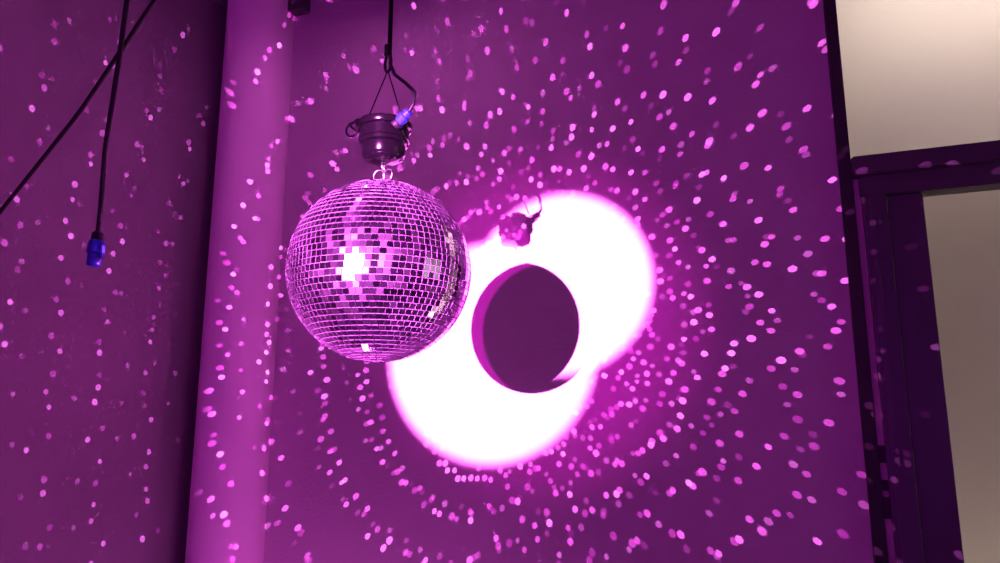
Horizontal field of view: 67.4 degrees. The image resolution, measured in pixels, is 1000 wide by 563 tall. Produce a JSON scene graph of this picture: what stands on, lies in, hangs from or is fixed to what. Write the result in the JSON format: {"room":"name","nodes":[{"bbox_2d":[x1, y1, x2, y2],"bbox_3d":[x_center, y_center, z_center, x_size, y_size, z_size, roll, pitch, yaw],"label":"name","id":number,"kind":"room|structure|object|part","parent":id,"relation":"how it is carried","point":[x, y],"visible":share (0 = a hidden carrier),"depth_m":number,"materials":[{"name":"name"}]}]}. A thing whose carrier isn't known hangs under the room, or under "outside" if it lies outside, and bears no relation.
{"room":"entertainment venue","nodes":[
{"label":"entertainment venue","id":0,"kind":"room"},
{"bbox_2d":[0,0,226,562],"bbox_3d":[-2.696,-0.242,-0.455,0.100,3.500,7.980,-4,-12,20],"label":"wall","id":1,"kind":"structure","parent":0,"point":[100,366],"depth_m":2.73,"materials":[{"name":"paint"}]},
{"bbox_2d":[213,0,227,10],"bbox_3d":[-0.451,-2.117,-0.664,4.700,0.100,8.700,-4,-12,20],"label":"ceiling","id":2,"kind":"structure","parent":0,"point":[223,3],"depth_m":3.42,"materials":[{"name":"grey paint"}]},
{"bbox_2d":[0,0,157,214],"bbox_3d":[-0.359,-0.944,1.435,3.220,1.405,0.019,-9,-14,37],"label":"diagonal cable","id":3,"kind":"object","parent":2,"relation":"hanging from","point":[152,3],"visible":0.97,"depth_m":1.91,"materials":[{"name":"black rubber"}]},
{"bbox_2d":[86,0,129,266],"bbox_3d":[-0.842,-0.813,1.752,0.038,1.533,0.371,8,-14,-35],"label":"power cable","id":4,"kind":"object","parent":2,"relation":"hanging from","point":[96,245],"visible":1,"depth_m":1.75,"materials":[{"name":"black rubber"}]},
{"bbox_3d":[-0.845,-0.850,1.748,0.019,1.461,0.356,7,-13,-33],"label":"cord","id":5,"kind":"part","parent":4,"relation":"part of","materials":[{"name":"black rubber"}]},
{"bbox_2d":[288,0,310,16],"bbox_3d":[-0.904,-1.241,3.361,0.085,0.070,0.070,-4,-12,20],"label":"bracket","id":6,"kind":"object","parent":2,"relation":"attached to","point":[296,7],"visible":1,"depth_m":3.34,"materials":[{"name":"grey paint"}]},
{"bbox_2d":[384,0,392,73],"bbox_3d":[-0.260,-1.018,1.844,0.024,1.092,0.018,-1,-11,5],"label":"hanging cable","id":7,"kind":"object","parent":2,"relation":"hanging from","point":[388,46],"visible":1,"depth_m":1.75,"materials":[{"name":"black plastic"}]},
{"bbox_2d":[345,60,415,166],"bbox_3d":[-0.268,-0.397,1.725,0.192,0.279,0.128,-4,-12,20],"label":"motor","id":8,"kind":"object","parent":7,"relation":"hanging from","point":[383,137],"depth_m":1.67,"materials":[{"name":"metal"}]},
{"bbox_2d":[285,162,470,362],"bbox_3d":[-0.264,-0.048,1.655,0.393,0.451,0.393,-4,-12,20],"label":"disco ball","id":9,"kind":"object","parent":8,"relation":"hanging from","point":[377,270],"visible":1,"depth_m":1.50,"materials":[{"name":"silver mirror"}]},
{"bbox_2d":[263,0,873,562],"bbox_3d":[0.878,0.330,2.462,4.700,3.500,0.100,-4,-12,20],"label":"wall","id":10,"kind":"structure","parent":0,"point":[648,356],"depth_m":2.69,"materials":[{"name":"paint"}]},
{"bbox_2d":[823,0,888,562],"bbox_3d":[1.122,0.379,2.296,0.037,3.340,0.055,-4,-12,20],"label":"trim","id":11,"kind":"structure","parent":10,"relation":"attached to","point":[865,392],"depth_m":2.34,"materials":[{"name":"black"}]},
{"bbox_2d":[853,179,895,562],"bbox_3d":[1.157,0.848,2.217,0.024,2.390,0.057,-4,-12,20],"label":"batten","id":12,"kind":"object","parent":10,"relation":"attached to","point":[867,303],"visible":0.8,"depth_m":2.31,"materials":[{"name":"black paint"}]},
{"bbox_2d":[878,446,886,462],"bbox_3d":[1.146,0.518,2.252,0.020,0.050,0.030,-4,-12,20],"label":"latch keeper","id":13,"kind":"object","parent":10,"relation":"attached to","point":[881,449],"visible":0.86,"depth_m":2.24,"materials":[{"name":"black"}]},
{"bbox_2d":[881,480,888,490],"bbox_3d":[1.146,0.607,2.235,0.020,0.030,0.030,-4,-12,20],"label":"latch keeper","id":14,"kind":"object","parent":10,"relation":"attached to","point":[885,484],"visible":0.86,"depth_m":2.22,"materials":[{"name":"black"}]},
{"bbox_2d":[883,497,891,518],"bbox_3d":[1.146,0.670,2.222,0.020,0.060,0.030,-4,-12,20],"label":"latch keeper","id":15,"kind":"object","parent":10,"relation":"attached to","point":[886,500],"visible":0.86,"depth_m":2.21,"materials":[{"name":"black"}]},
{"bbox_2d":[851,140,999,197],"bbox_3d":[1.561,-0.357,2.275,0.900,0.127,0.110,-4,-12,20],"label":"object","id":16,"kind":"structure","parent":10,"relation":"attached to","point":[984,175],"depth_m":2.32,"materials":[{"name":"grey paint"}]},
{"bbox_3d":[1.561,-0.390,2.282,0.900,0.060,0.110,-4,-12,20],"label":"header","id":17,"kind":"part","parent":16,"relation":"part of","materials":[{"name":"wood"}]},
{"bbox_2d":[866,193,910,562],"bbox_3d":[1.170,0.865,2.148,0.022,2.330,0.020,-4,-12,20],"label":"stile lip","id":18,"kind":"object","parent":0,"point":[887,369],"depth_m":2.25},
{"bbox_2d":[836,0,999,562],"bbox_3d":[1.565,0.350,2.146,0.900,3.340,0.090,-4,-12,20],"label":"wall","id":19,"kind":"structure","parent":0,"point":[963,227],"depth_m":2.30,"materials":[{"name":"grey paint"}]},
{"bbox_3d":[1.195,0.872,2.185,0.070,2.330,0.090,-4,-12,20],"label":"stile","id":20,"kind":"part","parent":19,"relation":"part of","materials":[{"name":"wood"}]},
{"bbox_3d":[1.550,-0.820,2.394,0.860,0.828,0.006,-4,-12,20],"label":"transom glass","id":21,"kind":"part","parent":19,"relation":"part of","materials":[{"name":"glass"}]},
{"bbox_3d":[1.279,0.779,2.167,0.100,2.145,0.022,-4,-12,20],"label":"mullion","id":22,"kind":"part","parent":19,"relation":"part of","materials":[{"name":"wood"}]},
{"bbox_3d":[-0.451,1.415,-1.357,4.700,0.100,8.700,-4,-12,20],"label":"floor","id":23,"kind":"structure","parent":0,"visible":0},
{"bbox_2d":[185,0,294,562],"bbox_3d":[-1.081,0.454,3.091,0.304,3.500,0.304,-4,-12,20],"label":"column","id":24,"kind":"structure","parent":23,"relation":"on","point":[229,487],"depth_m":3.05,"materials":[{"name":"purple"}]}
]}

